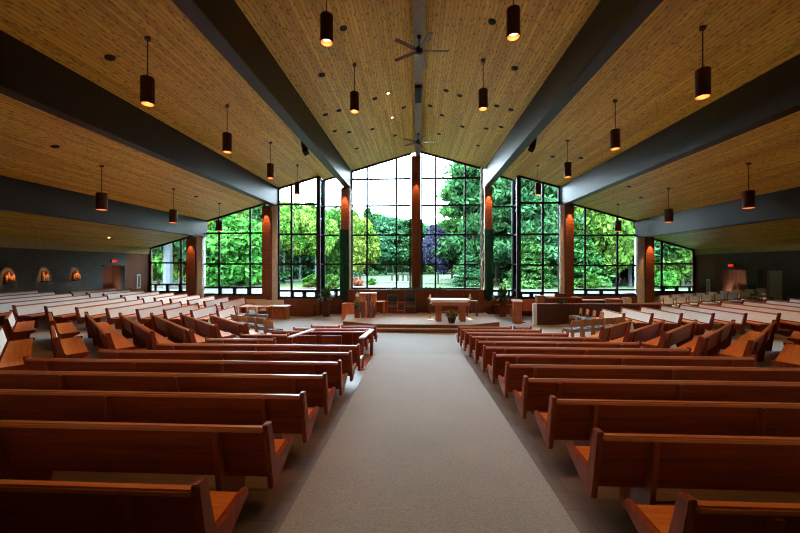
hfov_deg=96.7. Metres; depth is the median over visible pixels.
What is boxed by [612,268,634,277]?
conifer tree
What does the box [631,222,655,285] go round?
deciduous tree
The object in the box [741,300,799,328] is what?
pew
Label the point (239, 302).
pew
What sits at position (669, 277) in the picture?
shrub
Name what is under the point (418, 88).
ceiling speaker
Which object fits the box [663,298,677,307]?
chair
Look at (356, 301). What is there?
flower arrangement
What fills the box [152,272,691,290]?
lawn
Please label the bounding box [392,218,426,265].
pine tree
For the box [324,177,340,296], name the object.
window
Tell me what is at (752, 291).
chair
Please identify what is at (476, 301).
table
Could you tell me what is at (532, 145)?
speaker
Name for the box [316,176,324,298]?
window
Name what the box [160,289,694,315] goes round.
wall
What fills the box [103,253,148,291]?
wall
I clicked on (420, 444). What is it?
floor
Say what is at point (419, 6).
ridge beam
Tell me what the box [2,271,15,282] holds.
relief
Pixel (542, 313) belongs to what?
wall
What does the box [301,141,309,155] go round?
speaker
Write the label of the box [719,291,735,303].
chair
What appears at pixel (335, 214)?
deciduous tree
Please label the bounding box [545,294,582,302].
organ console
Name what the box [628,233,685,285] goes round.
pine tree
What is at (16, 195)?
roof beam
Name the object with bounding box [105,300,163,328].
pew
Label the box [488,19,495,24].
recessed light
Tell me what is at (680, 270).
deciduous tree
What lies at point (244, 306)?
wooden table
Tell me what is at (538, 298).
cabinet
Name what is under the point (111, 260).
exit sign
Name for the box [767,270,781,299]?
door
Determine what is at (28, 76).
roof beam
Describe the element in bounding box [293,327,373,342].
pew
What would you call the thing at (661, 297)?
chair
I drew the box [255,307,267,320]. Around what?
oak chair
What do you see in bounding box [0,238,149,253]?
trim
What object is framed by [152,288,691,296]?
patio
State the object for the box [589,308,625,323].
pew
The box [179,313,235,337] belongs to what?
pew
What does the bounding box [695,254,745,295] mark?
wall
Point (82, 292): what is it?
pew
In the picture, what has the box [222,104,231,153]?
pendant light
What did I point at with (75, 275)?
relief
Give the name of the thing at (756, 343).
pew
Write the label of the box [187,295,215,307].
pew
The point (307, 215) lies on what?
deciduous tree
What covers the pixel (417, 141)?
ceiling fan
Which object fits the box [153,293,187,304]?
pew
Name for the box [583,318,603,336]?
oak chair
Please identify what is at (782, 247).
trim
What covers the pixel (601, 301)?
keyboard stand
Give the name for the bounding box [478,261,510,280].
conifer tree
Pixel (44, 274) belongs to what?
relief
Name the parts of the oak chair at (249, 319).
backrest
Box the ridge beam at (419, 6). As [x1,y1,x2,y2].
[413,0,425,155]
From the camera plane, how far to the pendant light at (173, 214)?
16.46 m
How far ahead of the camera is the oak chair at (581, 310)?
16.54 m
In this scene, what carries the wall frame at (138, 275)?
attached to the wall at (136, 264)
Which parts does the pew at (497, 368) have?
panel, backrest, rail, panel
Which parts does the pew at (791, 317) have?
rail, seat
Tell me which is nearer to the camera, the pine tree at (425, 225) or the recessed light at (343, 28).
the recessed light at (343, 28)
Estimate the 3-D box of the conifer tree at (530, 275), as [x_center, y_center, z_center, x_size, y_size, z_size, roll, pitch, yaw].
[11.761,-0.703,32.538,5.252,5.442,5.080,0,0,34]
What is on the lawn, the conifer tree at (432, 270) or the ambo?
the conifer tree at (432, 270)
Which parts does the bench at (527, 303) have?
backrest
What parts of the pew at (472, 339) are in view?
panel, backrest, rail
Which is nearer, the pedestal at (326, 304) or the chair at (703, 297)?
the chair at (703, 297)
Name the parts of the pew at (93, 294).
rail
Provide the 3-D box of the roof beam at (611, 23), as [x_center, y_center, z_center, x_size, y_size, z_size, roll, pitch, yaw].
[4.588,-5.323,8.241,0.380,1.200,26.900,0,0,3]
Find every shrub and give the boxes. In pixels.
[301,274,315,286]
[325,274,339,288]
[353,277,363,285]
[368,278,375,284]
[578,273,601,288]
[654,271,678,288]
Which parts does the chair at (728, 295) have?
backrest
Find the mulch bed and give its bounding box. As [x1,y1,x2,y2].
[152,286,381,288]
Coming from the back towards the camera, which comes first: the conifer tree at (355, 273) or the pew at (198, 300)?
the conifer tree at (355, 273)
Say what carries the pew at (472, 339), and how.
on the floor at (605, 513)
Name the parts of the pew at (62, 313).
panel, seat, rail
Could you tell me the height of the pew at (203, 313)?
0.885 m
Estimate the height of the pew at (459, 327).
0.885 m
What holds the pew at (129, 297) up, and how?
on the floor at (420, 444)
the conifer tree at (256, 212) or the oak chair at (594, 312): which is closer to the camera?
the oak chair at (594, 312)
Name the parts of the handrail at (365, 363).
post, board, post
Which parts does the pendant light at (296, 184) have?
lamp shade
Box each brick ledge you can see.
[290,305,314,316]
[330,304,339,313]
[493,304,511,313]
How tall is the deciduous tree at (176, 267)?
9.870 m
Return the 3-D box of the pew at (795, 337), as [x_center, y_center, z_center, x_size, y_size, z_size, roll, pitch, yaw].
[11.012,1.928,9.639,1.731,0.885,0.642,0,0,-39]
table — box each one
[239,305,272,319]
[268,305,290,319]
[375,301,384,314]
[397,302,404,313]
[431,298,470,321]
[466,300,477,316]
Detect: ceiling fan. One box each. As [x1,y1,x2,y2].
[394,32,448,66]
[404,133,424,147]
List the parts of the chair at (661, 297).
backrest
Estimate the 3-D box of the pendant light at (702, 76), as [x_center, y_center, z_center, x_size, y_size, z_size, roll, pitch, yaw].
[6.545,-4.427,7.697,0.280,1.534,0.280,0,0,3]
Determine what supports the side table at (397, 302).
on the platform at (388, 318)
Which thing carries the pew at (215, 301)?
on the floor at (420, 444)
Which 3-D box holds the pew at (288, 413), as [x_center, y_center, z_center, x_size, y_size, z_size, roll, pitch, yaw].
[-4.264,1.853,4.411,6.419,0.885,0.642,0,0,3]
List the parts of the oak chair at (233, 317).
backrest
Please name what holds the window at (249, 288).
in the wall at (488, 306)
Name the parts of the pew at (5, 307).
rail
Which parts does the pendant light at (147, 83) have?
lamp shade, rod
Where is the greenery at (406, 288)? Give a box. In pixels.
[386,287,454,289]
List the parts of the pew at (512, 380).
panel, backrest, rail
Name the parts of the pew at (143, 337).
rail, backrest, panel, seat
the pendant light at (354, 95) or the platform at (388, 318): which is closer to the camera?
the pendant light at (354, 95)
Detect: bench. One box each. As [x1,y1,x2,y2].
[246,299,265,313]
[258,300,283,313]
[510,299,534,316]
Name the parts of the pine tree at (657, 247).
crown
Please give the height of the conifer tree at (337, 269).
11.787 m
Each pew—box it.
[0,290,39,295]
[0,291,56,298]
[0,292,73,302]
[0,294,90,324]
[0,325,34,370]
[0,370,335,414]
[0,389,318,442]
[0,420,292,491]
[0,477,247,532]
[3,310,36,339]
[12,295,108,327]
[23,356,347,407]
[44,297,126,322]
[48,311,79,337]
[49,324,91,358]
[69,287,117,295]
[75,298,144,327]
[84,312,137,349]
[85,288,131,296]
[97,348,356,380]
[102,289,145,298]
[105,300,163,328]
[118,312,173,349]
[120,291,160,300]
[135,301,181,329]
[137,292,174,302]
[150,313,204,343]
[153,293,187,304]
[154,341,362,370]
[163,303,199,325]
[169,294,200,305]
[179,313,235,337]
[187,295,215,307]
[190,304,217,321]
[203,296,229,308]
[205,337,276,343]
[209,314,262,337]
[216,306,245,321]
[220,297,253,312]
[240,333,295,344]
[271,330,368,349]
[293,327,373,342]
[311,324,339,327]
[341,325,377,341]
[456,325,511,342]
[459,328,541,346]
[462,331,568,350]
[467,335,600,356]
[472,339,640,363]
[479,345,691,372]
[487,352,757,393]
[498,362,799,413]
[513,326,531,329]
[513,375,799,418]
[534,395,799,448]
[567,428,799,508]
[584,319,631,341]
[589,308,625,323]
[605,319,664,341]
[620,307,653,329]
[624,491,799,532]
[639,306,682,331]
[641,319,697,347]
[659,305,714,334]
[675,319,735,356]
[678,304,747,335]
[697,303,780,331]
[715,320,776,361]
[719,301,799,334]
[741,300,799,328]
[764,299,799,306]
[771,342,799,367]
[787,297,799,302]
[787,330,799,343]
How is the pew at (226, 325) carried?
on the floor at (420, 444)
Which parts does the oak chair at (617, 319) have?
backrest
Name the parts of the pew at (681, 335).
seat, panel, backrest, rail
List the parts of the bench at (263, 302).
backrest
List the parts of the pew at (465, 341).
panel, rail, backrest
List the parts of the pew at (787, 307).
rail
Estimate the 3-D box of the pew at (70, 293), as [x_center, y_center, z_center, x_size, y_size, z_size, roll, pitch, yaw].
[-15.145,1.665,14.414,0.642,0.885,4.927,0,0,-3]
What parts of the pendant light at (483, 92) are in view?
lamp shade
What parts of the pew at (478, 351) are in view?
panel, rail, backrest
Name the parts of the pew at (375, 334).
rail, backrest, panel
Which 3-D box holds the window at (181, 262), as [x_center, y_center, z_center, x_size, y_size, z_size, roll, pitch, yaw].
[-16.320,-0.245,25.643,3.550,4.209,0.130,0,0,3]
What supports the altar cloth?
on the altar table at (438, 305)
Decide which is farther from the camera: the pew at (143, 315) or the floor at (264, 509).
the pew at (143, 315)
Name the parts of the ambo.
panel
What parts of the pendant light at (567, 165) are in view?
lamp shade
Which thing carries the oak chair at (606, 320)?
on the floor at (420, 444)
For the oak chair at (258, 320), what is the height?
0.830 m
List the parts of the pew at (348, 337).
rail, panel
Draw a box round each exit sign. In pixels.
[110,259,117,262]
[728,263,735,267]
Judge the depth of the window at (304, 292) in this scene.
20.68 m
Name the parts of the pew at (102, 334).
rail, backrest, seat, panel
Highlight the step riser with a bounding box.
[377,329,457,332]
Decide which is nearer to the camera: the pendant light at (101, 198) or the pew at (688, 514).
the pew at (688, 514)
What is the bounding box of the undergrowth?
[162,254,427,280]
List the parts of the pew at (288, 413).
rail, panel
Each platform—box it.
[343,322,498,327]
[344,312,498,324]
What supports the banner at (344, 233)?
hanging from the column at (344, 193)
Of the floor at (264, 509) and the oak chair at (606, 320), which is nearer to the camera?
the floor at (264, 509)
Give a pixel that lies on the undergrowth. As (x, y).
(405, 267)
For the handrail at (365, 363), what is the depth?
9.92 m
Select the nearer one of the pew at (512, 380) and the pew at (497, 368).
the pew at (512, 380)
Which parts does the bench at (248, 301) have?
backrest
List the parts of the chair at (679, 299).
backrest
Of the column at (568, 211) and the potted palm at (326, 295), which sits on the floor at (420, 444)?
the column at (568, 211)
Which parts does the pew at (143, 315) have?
panel, rail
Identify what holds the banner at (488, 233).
hanging from the column at (487, 192)
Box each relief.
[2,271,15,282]
[40,271,51,281]
[71,270,80,280]
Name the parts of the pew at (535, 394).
panel, backrest, rail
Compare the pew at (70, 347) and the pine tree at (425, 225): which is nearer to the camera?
the pew at (70, 347)
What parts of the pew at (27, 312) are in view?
panel, seat, rail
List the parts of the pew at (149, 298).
rail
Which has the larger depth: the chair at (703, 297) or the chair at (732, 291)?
the chair at (732, 291)
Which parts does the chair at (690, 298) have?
backrest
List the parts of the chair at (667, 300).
backrest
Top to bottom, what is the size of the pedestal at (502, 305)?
0.870 m
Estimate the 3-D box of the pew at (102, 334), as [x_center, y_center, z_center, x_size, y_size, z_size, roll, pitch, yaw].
[-8.556,1.982,10.367,5.639,0.885,0.642,0,0,45]
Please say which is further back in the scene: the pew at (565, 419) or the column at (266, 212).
the column at (266, 212)
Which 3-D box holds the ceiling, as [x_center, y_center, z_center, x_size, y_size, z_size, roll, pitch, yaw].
[0.812,-4.198,10.723,39.800,6.185,32.100,0,0,3]
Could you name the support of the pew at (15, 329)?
on the floor at (420, 444)
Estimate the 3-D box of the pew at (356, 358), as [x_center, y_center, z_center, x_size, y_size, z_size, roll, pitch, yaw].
[-3.200,2.144,8.185,4.654,0.885,0.642,0,0,3]
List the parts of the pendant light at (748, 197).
lamp shade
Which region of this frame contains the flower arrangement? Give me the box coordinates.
[353,292,359,309]
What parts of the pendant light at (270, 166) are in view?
lamp shade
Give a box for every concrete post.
[196,237,204,297]
[272,206,277,299]
[349,170,350,288]
[481,167,482,289]
[559,205,563,293]
[635,237,644,302]
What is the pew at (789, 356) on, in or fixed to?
on the floor at (420, 444)
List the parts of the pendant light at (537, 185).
lamp shade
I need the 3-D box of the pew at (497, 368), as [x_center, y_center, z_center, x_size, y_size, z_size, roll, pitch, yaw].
[4.147,2.071,6.878,4.748,0.885,0.642,0,0,3]
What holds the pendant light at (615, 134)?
hanging from the ceiling
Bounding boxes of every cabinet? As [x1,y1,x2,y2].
[535,295,544,302]
[604,298,623,303]
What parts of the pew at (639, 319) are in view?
seat, rail, panel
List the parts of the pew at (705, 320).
rail, seat, panel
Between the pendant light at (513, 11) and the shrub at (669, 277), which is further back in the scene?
the shrub at (669, 277)
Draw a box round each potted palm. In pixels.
[317,286,336,300]
[492,285,511,301]
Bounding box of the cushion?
[406,298,414,301]
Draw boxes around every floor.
[24,293,792,532]
[51,354,373,532]
[464,355,799,532]
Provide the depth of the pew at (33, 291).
16.05 m
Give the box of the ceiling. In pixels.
[0,0,799,249]
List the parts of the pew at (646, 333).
seat, panel, backrest, rail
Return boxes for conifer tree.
[173,274,185,281]
[246,204,293,283]
[280,248,307,278]
[293,255,314,277]
[303,255,337,275]
[305,265,339,276]
[333,266,368,276]
[361,207,388,275]
[425,265,458,273]
[450,242,483,286]
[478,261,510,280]
[498,230,557,288]
[549,225,615,287]
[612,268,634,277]
[621,266,691,283]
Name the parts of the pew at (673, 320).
rail, seat, panel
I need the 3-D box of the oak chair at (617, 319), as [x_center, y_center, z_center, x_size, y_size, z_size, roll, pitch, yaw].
[8.218,2.320,13.630,0.460,0.830,0.520,0,0,-17]
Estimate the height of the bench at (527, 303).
1.010 m
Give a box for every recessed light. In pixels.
[104,54,115,60]
[340,25,346,30]
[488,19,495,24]
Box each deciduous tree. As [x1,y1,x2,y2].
[152,253,173,285]
[157,221,212,286]
[205,214,261,288]
[236,210,248,219]
[260,200,307,282]
[293,201,315,279]
[298,205,339,274]
[314,208,340,273]
[339,209,360,262]
[353,215,380,278]
[423,224,457,283]
[574,206,634,286]
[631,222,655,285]
[632,225,691,281]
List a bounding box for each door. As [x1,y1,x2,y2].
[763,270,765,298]
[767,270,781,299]
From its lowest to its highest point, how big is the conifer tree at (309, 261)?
11.946 m
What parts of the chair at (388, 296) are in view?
backrest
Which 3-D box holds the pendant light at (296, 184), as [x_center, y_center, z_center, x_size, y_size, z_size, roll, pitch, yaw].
[-5.214,-4.418,18.069,0.280,1.516,0.280,0,0,3]
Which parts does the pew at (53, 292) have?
rail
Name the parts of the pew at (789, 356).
panel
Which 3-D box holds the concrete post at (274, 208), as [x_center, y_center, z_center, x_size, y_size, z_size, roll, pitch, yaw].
[-7.250,-0.271,20.719,0.300,6.462,0.300,0,0,3]
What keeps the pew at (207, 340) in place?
on the floor at (264, 509)
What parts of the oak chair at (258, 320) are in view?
backrest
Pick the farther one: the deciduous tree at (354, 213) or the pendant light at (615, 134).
the deciduous tree at (354, 213)
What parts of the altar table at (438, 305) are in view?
leg, leg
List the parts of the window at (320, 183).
glass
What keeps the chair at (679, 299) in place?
on the floor at (420, 444)
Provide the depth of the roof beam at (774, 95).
10.19 m
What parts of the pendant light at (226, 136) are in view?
lamp shade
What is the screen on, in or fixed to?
on the floor at (420, 444)
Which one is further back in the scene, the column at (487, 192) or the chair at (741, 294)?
the column at (487, 192)
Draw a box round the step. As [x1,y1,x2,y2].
[377,328,457,329]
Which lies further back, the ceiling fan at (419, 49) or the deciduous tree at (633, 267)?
the deciduous tree at (633, 267)
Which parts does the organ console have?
lid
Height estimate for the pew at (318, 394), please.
0.885 m
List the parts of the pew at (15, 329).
panel, seat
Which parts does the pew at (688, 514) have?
seat, panel, backrest, rail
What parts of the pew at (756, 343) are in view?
panel, seat, backrest, rail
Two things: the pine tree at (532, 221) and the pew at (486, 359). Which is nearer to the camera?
the pew at (486, 359)
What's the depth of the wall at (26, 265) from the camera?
19.08 m
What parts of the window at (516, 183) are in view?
glass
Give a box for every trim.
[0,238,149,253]
[694,243,799,254]
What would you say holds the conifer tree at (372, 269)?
on the lawn
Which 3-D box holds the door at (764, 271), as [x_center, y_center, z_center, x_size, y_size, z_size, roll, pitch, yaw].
[21.215,1.360,20.561,0.060,2.400,0.500,0,0,3]
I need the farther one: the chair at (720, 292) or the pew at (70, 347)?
the chair at (720, 292)
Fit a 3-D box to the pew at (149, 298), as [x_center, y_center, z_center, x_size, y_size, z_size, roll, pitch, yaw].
[-12.536,1.881,18.745,0.642,0.885,3.017,0,0,-3]
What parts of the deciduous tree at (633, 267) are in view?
crown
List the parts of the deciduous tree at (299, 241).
crown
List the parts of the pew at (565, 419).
seat, panel, backrest, rail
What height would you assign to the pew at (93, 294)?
0.885 m
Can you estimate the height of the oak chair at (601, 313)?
0.830 m
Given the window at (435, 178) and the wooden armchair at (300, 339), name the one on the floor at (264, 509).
the wooden armchair at (300, 339)
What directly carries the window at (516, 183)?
in the wall at (488, 306)
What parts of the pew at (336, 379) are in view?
panel, rail, backrest, panel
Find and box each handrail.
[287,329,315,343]
[359,329,374,369]
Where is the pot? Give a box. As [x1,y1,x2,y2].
[447,317,455,323]
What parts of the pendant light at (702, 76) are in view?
lamp shade, rod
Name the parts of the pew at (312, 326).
rail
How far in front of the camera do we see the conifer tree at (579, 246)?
33.93 m
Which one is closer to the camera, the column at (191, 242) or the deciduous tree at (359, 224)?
the column at (191, 242)
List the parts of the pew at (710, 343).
seat, panel, backrest, rail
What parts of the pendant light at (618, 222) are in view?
lamp shade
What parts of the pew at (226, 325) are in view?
rail, backrest, panel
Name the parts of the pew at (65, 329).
panel, panel, seat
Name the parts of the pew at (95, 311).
panel, seat, rail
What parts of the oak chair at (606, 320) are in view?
backrest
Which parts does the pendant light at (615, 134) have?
lamp shade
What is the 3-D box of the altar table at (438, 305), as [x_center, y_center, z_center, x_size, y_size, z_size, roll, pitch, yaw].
[2.347,2.035,16.657,1.800,1.010,0.920,0,0,3]
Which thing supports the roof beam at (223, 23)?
attached to the ceiling
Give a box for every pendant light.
[96,165,107,210]
[140,36,154,106]
[169,188,177,222]
[216,203,221,230]
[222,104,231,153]
[267,142,273,178]
[294,164,299,194]
[320,0,332,46]
[350,63,358,113]
[479,59,487,110]
[506,0,519,40]
[535,165,540,194]
[564,140,570,177]
[610,99,620,149]
[615,204,620,230]
[664,188,672,222]
[694,25,710,99]
[742,162,754,208]
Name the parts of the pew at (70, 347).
rail, panel, panel, seat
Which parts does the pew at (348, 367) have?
panel, rail, backrest, panel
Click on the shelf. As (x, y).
(400, 305)
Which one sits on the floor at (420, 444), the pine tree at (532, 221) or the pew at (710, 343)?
the pew at (710, 343)
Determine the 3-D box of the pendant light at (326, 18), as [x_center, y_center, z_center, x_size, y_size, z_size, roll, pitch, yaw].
[-1.593,-5.614,7.735,0.280,1.508,0.280,0,0,3]
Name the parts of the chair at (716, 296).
backrest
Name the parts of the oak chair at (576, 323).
seat, backrest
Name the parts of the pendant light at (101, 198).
lamp shade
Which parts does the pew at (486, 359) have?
panel, backrest, rail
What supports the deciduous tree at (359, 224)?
on the lawn
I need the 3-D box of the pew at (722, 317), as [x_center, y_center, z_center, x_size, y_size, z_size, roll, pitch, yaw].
[11.753,2.043,13.828,0.642,0.885,3.303,0,0,6]
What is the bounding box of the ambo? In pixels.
[359,292,376,317]
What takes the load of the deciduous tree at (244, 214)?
on the lawn
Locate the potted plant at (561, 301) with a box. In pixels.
[555,299,567,303]
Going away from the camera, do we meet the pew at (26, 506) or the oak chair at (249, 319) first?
the pew at (26, 506)
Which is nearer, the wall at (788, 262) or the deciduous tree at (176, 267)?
the wall at (788, 262)
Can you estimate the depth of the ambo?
17.60 m
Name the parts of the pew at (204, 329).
rail, backrest, panel, seat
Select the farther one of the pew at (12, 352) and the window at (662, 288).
the window at (662, 288)
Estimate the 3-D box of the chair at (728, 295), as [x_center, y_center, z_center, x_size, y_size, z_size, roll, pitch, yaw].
[16.565,1.747,17.604,0.460,0.830,0.520,0,0,18]
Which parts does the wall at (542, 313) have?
post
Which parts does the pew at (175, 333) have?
rail, backrest, panel, seat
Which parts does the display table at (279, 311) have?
leg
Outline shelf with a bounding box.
[380,301,416,312]
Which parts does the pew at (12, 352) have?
backrest, panel, seat, panel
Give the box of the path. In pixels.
[285,280,691,284]
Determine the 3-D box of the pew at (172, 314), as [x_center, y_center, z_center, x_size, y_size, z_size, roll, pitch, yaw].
[-9.097,2.127,15.277,0.642,0.885,2.614,0,0,-3]
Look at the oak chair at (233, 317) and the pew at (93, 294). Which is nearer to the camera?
the oak chair at (233, 317)
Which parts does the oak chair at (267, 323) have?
backrest, seat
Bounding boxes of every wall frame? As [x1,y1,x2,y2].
[137,274,140,288]
[706,279,710,293]
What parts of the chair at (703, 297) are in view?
backrest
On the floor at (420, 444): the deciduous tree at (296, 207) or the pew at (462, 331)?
the pew at (462, 331)
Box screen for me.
[348,289,483,312]
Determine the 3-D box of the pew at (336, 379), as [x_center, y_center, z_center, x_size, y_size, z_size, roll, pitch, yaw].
[-3.732,1.999,6.298,5.536,0.885,0.642,0,0,3]
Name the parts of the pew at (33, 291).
rail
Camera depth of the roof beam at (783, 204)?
16.01 m
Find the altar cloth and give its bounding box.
[431,298,467,301]
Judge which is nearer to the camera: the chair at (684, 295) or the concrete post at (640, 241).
the chair at (684, 295)
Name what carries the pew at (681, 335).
on the floor at (420, 444)
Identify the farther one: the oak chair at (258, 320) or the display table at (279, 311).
the display table at (279, 311)
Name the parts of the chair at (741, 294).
backrest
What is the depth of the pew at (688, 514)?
1.95 m
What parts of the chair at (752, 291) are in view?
backrest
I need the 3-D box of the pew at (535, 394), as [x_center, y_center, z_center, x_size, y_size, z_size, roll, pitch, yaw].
[4.502,1.926,4.949,5.618,0.885,0.642,0,0,3]
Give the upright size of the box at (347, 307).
0.850 m
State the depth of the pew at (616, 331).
11.29 m
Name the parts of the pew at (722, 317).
rail, seat, panel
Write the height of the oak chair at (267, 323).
0.830 m
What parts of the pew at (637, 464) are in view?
seat, panel, backrest, rail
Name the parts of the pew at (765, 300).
rail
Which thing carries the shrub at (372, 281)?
on the lawn
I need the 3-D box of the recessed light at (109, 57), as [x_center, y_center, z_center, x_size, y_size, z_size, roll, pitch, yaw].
[-6.733,-4.851,8.261,0.208,0.080,0.207,0,0,3]
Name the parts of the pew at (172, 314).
panel, rail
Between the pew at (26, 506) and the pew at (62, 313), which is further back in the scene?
the pew at (62, 313)
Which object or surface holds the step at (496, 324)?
attached to the platform at (388, 318)
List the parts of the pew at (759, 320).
rail, seat, panel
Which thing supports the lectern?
on the floor at (420, 444)
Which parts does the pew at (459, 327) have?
panel, backrest, rail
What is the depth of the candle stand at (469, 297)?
16.90 m
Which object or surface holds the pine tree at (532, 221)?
on the lawn
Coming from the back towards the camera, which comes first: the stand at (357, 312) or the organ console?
the organ console
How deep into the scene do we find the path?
44.00 m
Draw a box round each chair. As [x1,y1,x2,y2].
[230,314,245,333]
[236,306,249,315]
[238,315,253,329]
[246,306,258,316]
[247,316,262,332]
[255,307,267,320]
[255,318,271,333]
[264,320,283,333]
[387,295,397,312]
[404,292,415,313]
[562,320,581,336]
[569,308,582,324]
[573,319,592,336]
[575,309,589,319]
[581,310,596,326]
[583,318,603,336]
[593,311,603,320]
[594,318,614,334]
[606,317,624,325]
[659,295,672,304]
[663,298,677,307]
[671,294,685,305]
[675,297,687,306]
[683,294,697,303]
[688,296,699,305]
[695,293,710,306]
[701,295,717,305]
[707,292,722,305]
[714,294,729,303]
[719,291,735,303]
[726,293,741,303]
[731,290,747,303]
[739,292,756,303]
[743,289,759,301]
[755,288,772,302]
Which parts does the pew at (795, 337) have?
panel, seat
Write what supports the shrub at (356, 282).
on the lawn
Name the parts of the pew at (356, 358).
rail, backrest, panel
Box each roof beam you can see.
[0,30,277,205]
[0,175,207,236]
[172,0,350,187]
[483,0,662,188]
[560,54,799,204]
[635,187,799,237]
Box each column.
[186,237,195,295]
[262,205,271,299]
[341,188,348,313]
[411,156,420,289]
[484,187,491,228]
[564,204,573,295]
[645,238,653,302]
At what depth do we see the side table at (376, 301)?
18.43 m
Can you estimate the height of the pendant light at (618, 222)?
1.588 m
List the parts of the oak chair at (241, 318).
backrest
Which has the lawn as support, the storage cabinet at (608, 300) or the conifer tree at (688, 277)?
the conifer tree at (688, 277)
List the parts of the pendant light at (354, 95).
lamp shade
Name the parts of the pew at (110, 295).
rail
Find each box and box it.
[342,302,354,319]
[622,297,631,303]
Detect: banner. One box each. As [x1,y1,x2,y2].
[339,229,349,301]
[484,229,493,301]
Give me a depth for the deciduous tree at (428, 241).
40.32 m
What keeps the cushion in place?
on the chair at (407, 294)
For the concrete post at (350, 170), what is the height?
8.548 m
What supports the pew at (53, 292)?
on the floor at (420, 444)
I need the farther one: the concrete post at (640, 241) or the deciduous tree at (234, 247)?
the deciduous tree at (234, 247)
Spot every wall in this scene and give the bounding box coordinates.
[0,247,125,293]
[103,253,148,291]
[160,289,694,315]
[532,303,671,324]
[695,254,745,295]
[722,250,799,300]
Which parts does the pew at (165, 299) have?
rail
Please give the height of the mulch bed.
0.133 m
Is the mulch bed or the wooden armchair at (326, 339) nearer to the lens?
the wooden armchair at (326, 339)
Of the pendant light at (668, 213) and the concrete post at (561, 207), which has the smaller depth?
the pendant light at (668, 213)
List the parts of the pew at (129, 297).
rail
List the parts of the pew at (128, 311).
panel, seat, rail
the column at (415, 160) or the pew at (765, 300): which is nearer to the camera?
the pew at (765, 300)
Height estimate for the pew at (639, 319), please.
0.885 m
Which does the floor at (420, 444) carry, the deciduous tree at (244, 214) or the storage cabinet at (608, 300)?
the storage cabinet at (608, 300)
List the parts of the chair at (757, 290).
backrest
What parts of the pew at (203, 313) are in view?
panel, rail, seat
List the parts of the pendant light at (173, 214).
lamp shade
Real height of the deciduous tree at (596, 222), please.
11.017 m
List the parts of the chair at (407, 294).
backrest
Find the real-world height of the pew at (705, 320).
0.885 m
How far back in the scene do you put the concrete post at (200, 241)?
22.84 m
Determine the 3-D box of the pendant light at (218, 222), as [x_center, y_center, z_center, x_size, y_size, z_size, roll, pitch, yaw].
[-10.368,-2.845,20.418,0.336,1.611,0.336,0,0,3]
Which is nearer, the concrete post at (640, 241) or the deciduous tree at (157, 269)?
the concrete post at (640, 241)
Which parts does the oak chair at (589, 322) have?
backrest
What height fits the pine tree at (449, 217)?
12.423 m
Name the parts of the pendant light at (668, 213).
lamp shade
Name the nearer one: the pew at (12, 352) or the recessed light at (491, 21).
the pew at (12, 352)
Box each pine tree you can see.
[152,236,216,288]
[359,212,394,274]
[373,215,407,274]
[388,236,408,273]
[390,216,403,273]
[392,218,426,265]
[407,223,428,265]
[425,162,510,282]
[426,206,462,278]
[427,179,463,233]
[462,180,523,284]
[473,177,557,263]
[506,185,583,274]
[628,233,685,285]
[655,244,691,268]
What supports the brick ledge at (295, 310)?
on the floor at (420, 444)
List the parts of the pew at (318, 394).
rail, panel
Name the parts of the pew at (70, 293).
rail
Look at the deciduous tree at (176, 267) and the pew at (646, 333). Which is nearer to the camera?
the pew at (646, 333)
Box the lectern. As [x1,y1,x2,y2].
[511,298,522,323]
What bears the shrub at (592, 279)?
on the lawn
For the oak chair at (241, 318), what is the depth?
13.96 m
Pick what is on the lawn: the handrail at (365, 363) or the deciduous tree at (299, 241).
the deciduous tree at (299, 241)
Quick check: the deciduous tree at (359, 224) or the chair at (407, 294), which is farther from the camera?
the deciduous tree at (359, 224)
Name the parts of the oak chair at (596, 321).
backrest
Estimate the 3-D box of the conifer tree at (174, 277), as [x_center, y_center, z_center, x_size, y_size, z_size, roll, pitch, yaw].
[-30.518,-5.141,51.324,9.878,14.842,10.212,0,0,35]
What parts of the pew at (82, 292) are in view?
rail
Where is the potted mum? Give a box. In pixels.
[445,309,457,323]
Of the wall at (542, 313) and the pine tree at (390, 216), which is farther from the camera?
the pine tree at (390, 216)
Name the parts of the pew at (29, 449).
rail, backrest, panel, seat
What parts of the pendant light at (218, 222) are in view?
lamp shade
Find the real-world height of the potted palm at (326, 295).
0.915 m
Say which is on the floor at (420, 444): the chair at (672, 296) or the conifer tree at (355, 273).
the chair at (672, 296)
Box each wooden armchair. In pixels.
[296,335,315,344]
[321,335,341,344]
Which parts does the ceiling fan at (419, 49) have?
blade, blade, motor, blade, blade, blade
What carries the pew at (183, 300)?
on the floor at (420, 444)
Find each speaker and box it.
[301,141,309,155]
[415,85,421,102]
[528,137,536,152]
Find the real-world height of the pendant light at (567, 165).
1.534 m
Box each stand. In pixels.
[354,305,359,317]
[428,294,431,320]
[467,294,472,319]
[582,299,605,303]
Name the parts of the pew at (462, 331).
panel, backrest, rail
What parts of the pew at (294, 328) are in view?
rail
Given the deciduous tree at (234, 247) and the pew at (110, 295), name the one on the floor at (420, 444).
the pew at (110, 295)
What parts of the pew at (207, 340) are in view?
rail, backrest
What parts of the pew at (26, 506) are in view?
rail, backrest, panel, seat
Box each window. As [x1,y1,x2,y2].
[149,236,193,291]
[204,203,265,294]
[278,175,318,298]
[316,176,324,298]
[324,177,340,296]
[351,153,410,288]
[421,151,480,288]
[491,176,512,296]
[512,175,520,298]
[521,176,559,298]
[572,203,635,295]
[645,237,694,291]
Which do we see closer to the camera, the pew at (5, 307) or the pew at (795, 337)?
the pew at (795, 337)
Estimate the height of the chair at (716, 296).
0.830 m
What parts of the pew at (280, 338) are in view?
rail, backrest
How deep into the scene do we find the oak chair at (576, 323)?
13.05 m
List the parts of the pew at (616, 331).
panel, backrest, rail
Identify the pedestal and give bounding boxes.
[322,301,330,316]
[498,301,506,316]

